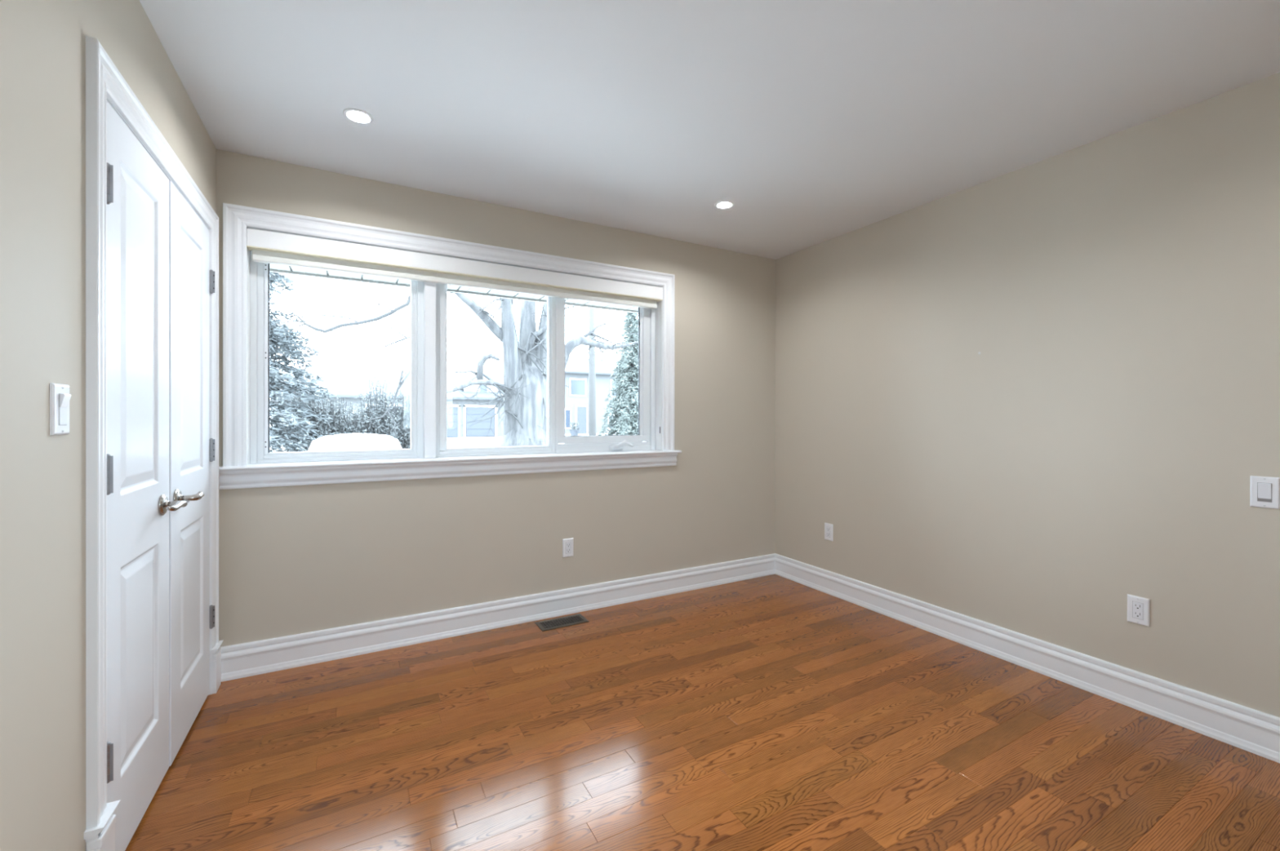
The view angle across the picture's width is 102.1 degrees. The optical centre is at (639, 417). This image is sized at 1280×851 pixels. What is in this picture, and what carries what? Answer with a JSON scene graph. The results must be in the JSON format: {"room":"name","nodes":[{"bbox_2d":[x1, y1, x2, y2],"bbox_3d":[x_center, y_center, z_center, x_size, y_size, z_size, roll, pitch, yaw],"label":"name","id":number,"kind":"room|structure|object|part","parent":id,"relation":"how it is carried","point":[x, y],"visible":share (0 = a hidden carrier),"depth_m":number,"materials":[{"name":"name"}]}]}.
{"room":"empty bedroom","nodes":[
{"label":"empty bedroom","id":0,"kind":"room"},
{"bbox_2d":[0,0,216,850],"bbox_3d":[-1.063,0.043,0.655,0.120,2.640,3.850,0,0,-29],"label":"wall","id":1,"kind":"structure","parent":0,"point":[42,42],"depth_m":1.07,"materials":[{"name":"beige paint"}]},
{"bbox_2d":[49,382,71,435],"bbox_3d":[-1.237,-0.018,1.109,0.015,0.109,0.070,0,0,-29],"label":"light switch","id":2,"kind":"object","parent":1,"relation":"attached to","point":[60,396],"visible":1,"depth_m":1.10,"materials":[{"name":"white plastic"}]},
{"bbox_2d":[106,101,187,850],"bbox_3d":[-1.464,0.193,1.540,0.104,2.011,0.542,0,0,-29],"label":"door","id":3,"kind":"structure","parent":1,"relation":"in","point":[139,505],"depth_m":1.50,"materials":[{"name":"white paint"}]},
{"bbox_3d":[-1.561,0.287,1.700,0.018,0.070,0.070,0,0,-29],"label":"handle","id":4,"kind":"part","parent":3,"relation":"part of","materials":[{"name":"silver metal"}]},
{"bbox_3d":[-1.507,0.285,1.669,0.055,0.026,0.128,0,0,-29],"label":"lever","id":5,"kind":"part","parent":3,"relation":"part of","materials":[{"name":"silver metal"}]},
{"bbox_2d":[84,35,223,850],"bbox_3d":[-1.656,0.154,1.762,0.154,2.112,1.309,0,0,-29],"label":"trim","id":6,"kind":"structure","parent":1,"relation":"attached to","point":[104,82],"depth_m":1.26,"materials":[{"name":"white paint"}]},
{"bbox_2d":[168,180,214,766],"bbox_3d":[-1.728,0.191,2.023,0.104,2.011,0.550,0,0,-29],"label":"door","id":7,"kind":"structure","parent":1,"relation":"in","point":[191,279],"depth_m":1.97,"materials":[{"name":"white paint"}]},
{"bbox_3d":[-1.627,0.286,1.826,0.018,0.070,0.070,0,0,-29],"label":"handle","id":8,"kind":"part","parent":7,"relation":"part of","materials":[{"name":"silver metal"}]},
{"bbox_3d":[-1.625,0.285,1.888,0.055,0.026,0.128,0,0,-29],"label":"lever","id":9,"kind":"part","parent":7,"relation":"part of","materials":[{"name":"silver metal"}]},
{"bbox_2d":[216,149,775,647],"bbox_3d":[-0.782,0.039,3.124,4.322,2.640,0.200,0,0,-29],"label":"wall","id":10,"kind":"structure","parent":0,"point":[294,560],"depth_m":3.02,"materials":[{"name":"beige paint"}]},
{"bbox_2d":[218,202,681,489],"bbox_3d":[-0.871,-0.326,3.044,2.506,1.314,0.253,0,0,-29],"label":"window","id":11,"kind":"structure","parent":10,"relation":"in","point":[248,462],"depth_m":2.86,"materials":[{"name":"white paint"}]},
{"bbox_3d":[-1.558,-0.326,2.720,0.678,1.030,0.045,0,0,-29],"label":"sash","id":12,"kind":"part","parent":11,"relation":"part of","materials":[{"name":"white plastic"}]},
{"bbox_3d":[-1.170,-0.336,2.878,0.059,1.120,0.054,0,0,-29],"label":"mullion post","id":13,"kind":"part","parent":11,"relation":"part of","materials":[{"name":"white paint"}]},
{"bbox_3d":[-0.848,0.234,3.001,2.506,0.018,0.153,0,0,-29],"label":"sill","id":14,"kind":"part","parent":11,"relation":"part of","materials":[{"name":"white paint"}]},
{"bbox_3d":[-0.912,-0.336,3.090,2.275,1.120,0.103,0,0,-29],"label":"frame","id":15,"kind":"part","parent":11,"relation":"part of","materials":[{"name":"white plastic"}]},
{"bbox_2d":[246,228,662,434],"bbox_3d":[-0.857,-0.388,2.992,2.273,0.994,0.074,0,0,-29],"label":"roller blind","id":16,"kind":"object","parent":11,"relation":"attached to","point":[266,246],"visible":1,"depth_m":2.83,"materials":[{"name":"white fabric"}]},
{"bbox_3d":[-0.867,-0.760,3.000,2.233,0.029,0.036,0,0,-29],"label":"rail","id":17,"kind":"part","parent":16,"relation":"part of","materials":[{"name":"white fabric"}]},
{"bbox_3d":[0.127,-0.370,3.552,0.004,0.860,0.003,0,0,-29],"label":"cord","id":18,"kind":"part","parent":16,"relation":"part of","materials":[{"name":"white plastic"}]},
{"bbox_3d":[-0.846,-0.325,3.115,0.636,1.032,0.045,0,0,-29],"label":"sash","id":19,"kind":"part","parent":11,"relation":"part of","materials":[{"name":"glass"}]},
{"bbox_3d":[-0.237,-0.338,3.436,0.656,1.004,0.045,0,0,-29],"label":"casement sash","id":20,"kind":"part","parent":11,"relation":"part of","materials":[{"name":"white plastic"}]},
{"bbox_3d":[-0.108,0.173,3.433,0.138,0.048,0.022,0,0,-19],"label":"crank handle","id":21,"kind":"part","parent":11,"relation":"part of","materials":[{"name":"white paint"}]},
{"bbox_2d":[269,263,638,311],"bbox_3d":[-0.886,-0.925,3.559,6.200,0.033,0.665,0,0,-29],"label":"soffit","id":22,"kind":"structure","parent":10,"relation":"attached to","point":[272,266],"depth_m":3.58,"materials":[{"name":"white metal"}]},
{"bbox_2d":[219,553,774,682],"bbox_3d":[-0.441,1.133,3.189,3.422,0.153,0.021,0,0,-29],"label":"baseboard","id":23,"kind":"structure","parent":10,"relation":"attached to","point":[247,660],"depth_m":2.88,"materials":[{"name":"white paint"}]},
{"bbox_2d":[562,537,573,558],"bbox_3d":[-0.444,0.805,3.194,0.070,0.114,0.008,0,0,-29],"label":"wall outlet","id":24,"kind":"object","parent":10,"relation":"attached to","point":[567,544],"visible":1,"depth_m":3.19,"materials":[{"name":"white plastic"}]},
{"bbox_2d":[124,574,1279,850],"bbox_3d":[0.170,1.274,1.339,4.142,0.120,3.850,0,0,-29],"label":"floor","id":25,"kind":"structure","parent":0,"point":[773,713],"depth_m":1.90,"materials":[{"name":"brown wood"}]},
{"bbox_2d":[534,613,588,631],"bbox_3d":[-0.460,1.207,3.052,0.286,0.005,0.141,0,0,-29],"label":"floor vent","id":26,"kind":"object","parent":25,"relation":"in","point":[550,624],"visible":1,"depth_m":3.04,"materials":[{"name":"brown metal"}]},
{"bbox_2d":[139,0,1279,259],"bbox_3d":[0.229,-1.239,1.298,4.322,0.025,3.970,0,0,-29],"label":"ceiling","id":27,"kind":"structure","parent":0,"point":[820,121],"depth_m":1.93,"materials":[{"name":"white paint"}]},
{"bbox_2d":[342,107,373,124],"bbox_3d":[-1.146,-1.271,2.106,0.111,0.093,0.111,0,0,-29],"label":"recessed light","id":28,"kind":"object","parent":27,"relation":"in","point":[356,115],"visible":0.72,"depth_m":2.11,"materials":[{"name":"white paint"}]},
{"bbox_2d":[715,200,733,208],"bbox_3d":[0.487,-1.270,2.980,0.111,0.093,0.111,0,0,-29],"label":"recessed light","id":29,"kind":"object","parent":27,"relation":"in","point":[722,204],"visible":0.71,"depth_m":2.99,"materials":[{"name":"white paint"}]},
{"bbox_2d":[774,71,1279,717],"bbox_3d":[2.037,0.045,2.368,0.120,2.640,3.850,0,0,-29],"label":"wall","id":30,"kind":"structure","parent":0,"point":[1117,295],"depth_m":2.37,"materials":[{"name":"beige paint"}]},
{"bbox_2d":[824,523,833,541],"bbox_3d":[1.301,0.789,3.567,0.008,0.114,0.070,0,0,-29],"label":"wall outlet","id":31,"kind":"object","parent":30,"relation":"attached to","point":[828,528],"visible":1,"depth_m":3.56,"materials":[{"name":"white plastic"}]},
{"bbox_2d":[774,553,1279,764],"bbox_3d":[1.974,1.138,2.336,0.021,0.153,3.850,0,0,-29],"label":"baseboard","id":32,"kind":"structure","parent":30,"relation":"attached to","point":[1249,730],"depth_m":2.34,"materials":[{"name":"white paint"}]},
{"bbox_2d":[1127,594,1150,626],"bbox_3d":[2.079,0.805,2.158,0.008,0.114,0.070,0,0,-29],"label":"wall outlet","id":33,"kind":"object","parent":30,"relation":"attached to","point":[1138,608],"visible":1,"depth_m":2.15,"materials":[{"name":"white plastic"}]},
{"bbox_2d":[1249,475,1279,509],"bbox_3d":[2.244,0.269,1.857,0.011,0.112,0.070,0,0,-29],"label":"light switch","id":34,"kind":"object","parent":30,"relation":"attached to","point":[1264,491],"visible":1,"depth_m":1.85,"materials":[{"name":"white plastic"}]},
{"bbox_3d":[2.243,0.269,1.857,0.001,0.068,0.034,0,0,-29],"label":"switch frame","id":35,"kind":"part","parent":34,"relation":"part of","materials":[{"name":"grey plastic"}]},
{"label":"outside","id":36,"kind":"structure","parent":0,"visible":0},
{"bbox_2d":[269,425,502,452],"bbox_3d":[6.818,0.990,27.864,180.000,1.620,203.850,0,0,-29],"label":"ground","id":37,"kind":"structure","parent":36,"point":[491,442],"depth_m":26.07,"materials":[{"name":"white snow"}]},
{"bbox_2d":[269,271,336,452],"bbox_3d":[-9.167,-1.617,12.396,4.009,6.775,3.471,0,0,-29],"label":"spruce tree","id":38,"kind":"object","parent":37,"relation":"on","point":[287,343],"visible":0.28,"depth_m":12.62,"materials":[{"name":"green plant"}]},
{"bbox_2d":[279,376,410,452],"bbox_3d":[-8.355,0.106,15.419,4.346,2.721,2.044,0,0,-29],"label":"hedge","id":39,"kind":"object","parent":37,"relation":"on","point":[402,417],"visible":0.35,"depth_m":15.07,"materials":[{"name":"green plant"}]},
{"bbox_2d":[307,433,401,451],"bbox_3d":[-5.344,1.061,9.746,1.800,1.503,4.183,0,0,-29],"label":"car","id":40,"kind":"object","parent":37,"relation":"on","point":[348,442],"visible":0.18,"depth_m":9.14,"materials":[{"name":"white paint"}]},
{"bbox_2d":[290,283,453,443],"bbox_3d":[-6.448,-1.889,12.852,3.603,6.946,1.242,0,0,-40],"label":"bare tree","id":41,"kind":"object","parent":37,"relation":"on","point":[402,306],"visible":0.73,"depth_m":13.07,"materials":[{"name":"grey plant"}]},
{"bbox_2d":[271,367,503,437],"bbox_3d":[-15.361,-0.834,36.054,16.900,4.660,9.050,0,0,-29],"label":"house","id":42,"kind":"structure","parent":37,"relation":"on","point":[352,383],"depth_m":33.52,"materials":[{"name":"white"}]},
{"bbox_3d":[-12.688,0.360,32.975,2.100,2.090,0.070,0,0,-29],"label":"garage door","id":43,"kind":"part","parent":42,"relation":"part of","materials":[{"name":"grey stone"}]},
{"bbox_3d":[-12.676,0.290,32.953,2.340,2.230,0.080,0,0,-29],"label":"door trim","id":44,"kind":"part","parent":42,"relation":"part of","materials":[{"name":"grey"}]},
{"bbox_3d":[-10.544,0.361,34.161,1.900,2.090,0.070,0,0,-29],"label":"garage door","id":45,"kind":"part","parent":42,"relation":"part of","materials":[{"name":"grey stone"}]},
{"bbox_3d":[-10.532,0.291,34.139,2.140,2.230,0.080,0,0,-29],"label":"door trim","id":46,"kind":"part","parent":42,"relation":"part of","materials":[{"name":"grey"}]},
{"bbox_2d":[447,292,638,446],"bbox_3d":[-3.728,-2.334,19.008,8.202,7.499,3.377,0,0,-29],"label":"bare tree","id":47,"kind":"object","parent":37,"relation":"on","point":[524,388],"visible":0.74,"depth_m":18.70,"materials":[{"name":"grey plant"}]},
{"bbox_2d":[568,421,579,435],"bbox_3d":[-4.243,0.743,33.636,0.828,1.078,0.804,0,0,-29],"label":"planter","id":48,"kind":"object","parent":37,"relation":"on","point":[573,433],"visible":0.98,"depth_m":33.47,"materials":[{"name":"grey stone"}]},
{"bbox_3d":[-4.268,1.041,33.649,0.660,0.480,0.660,0,0,-29],"label":"pot","id":49,"kind":"part","parent":48,"relation":"part of","materials":[{"name":"grey stone"}]},
{"bbox_2d":[588,307,596,435],"bbox_3d":[-2.333,-3.167,24.997,2.100,9.202,0.380,0,0,-29],"label":"utility pole","id":50,"kind":"object","parent":37,"relation":"on","point":[592,373],"visible":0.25,"depth_m":24.87,"materials":[{"name":"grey wood"}]},
{"bbox_2d":[564,357,637,435],"bbox_3d":[-1.778,-1.656,42.903,13.300,6.200,10.200,0,0,-29],"label":"house","id":51,"kind":"structure","parent":37,"relation":"on","point":[576,399],"depth_m":37.23,"materials":[{"name":"white"}]},
{"bbox_3d":[-5.089,0.075,36.540,0.350,1.250,0.040,0,0,-29],"label":"pane","id":52,"kind":"part","parent":51,"relation":"part of","materials":[{"name":"grey"}]},
{"bbox_3d":[-4.408,-2.165,36.912,1.100,1.070,0.040,0,0,-29],"label":"pane","id":53,"kind":"part","parent":51,"relation":"part of","materials":[{"name":"grey"}]},
{"bbox_3d":[-4.192,0.165,37.088,0.990,2.170,0.050,0,0,-29],"label":"door trim","id":54,"kind":"part","parent":51,"relation":"part of","materials":[{"name":"grey"}]},
{"bbox_3d":[-4.192,0.225,37.088,0.750,2.050,0.090,0,0,-29],"label":"door","id":55,"kind":"part","parent":51,"relation":"part of","materials":[{"name":"grey stone"}]},
{"bbox_2d":[598,311,638,435],"bbox_3d":[-0.662,-2.170,31.667,4.520,9.611,4.554,0,0,13],"label":"cedar tree","id":56,"kind":"object","parent":37,"relation":"on","point":[624,421],"visible":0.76,"depth_m":31.19,"materials":[{"name":"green plant"}]},
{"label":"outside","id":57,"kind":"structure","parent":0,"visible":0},
{"bbox_2d":[295,329,579,333],"bbox_3d":[-10.515,-3.484,20.017,28.419,1.825,0.028,0,0,-29],"label":"overhead wire","id":58,"kind":"object","parent":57,"point":[295,330],"visible":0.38,"depth_m":20.26,"materials":[{"name":"grey metal"}]},
{"bbox_3d":[-0.894,-1.131,3.574,6.200,0.040,0.700,0,0,-29],"label":"roof edge","id":59,"kind":"structure","parent":0,"visible":0},
{"bbox_2d":[269,269,638,313],"bbox_3d":[-1.052,-1.006,3.861,6.200,0.212,0.025,0,0,-29],"label":"trim","id":60,"kind":"structure","parent":59,"relation":"attached to","point":[291,272],"depth_m":3.68,"materials":[{"name":"white metal"}]}
]}

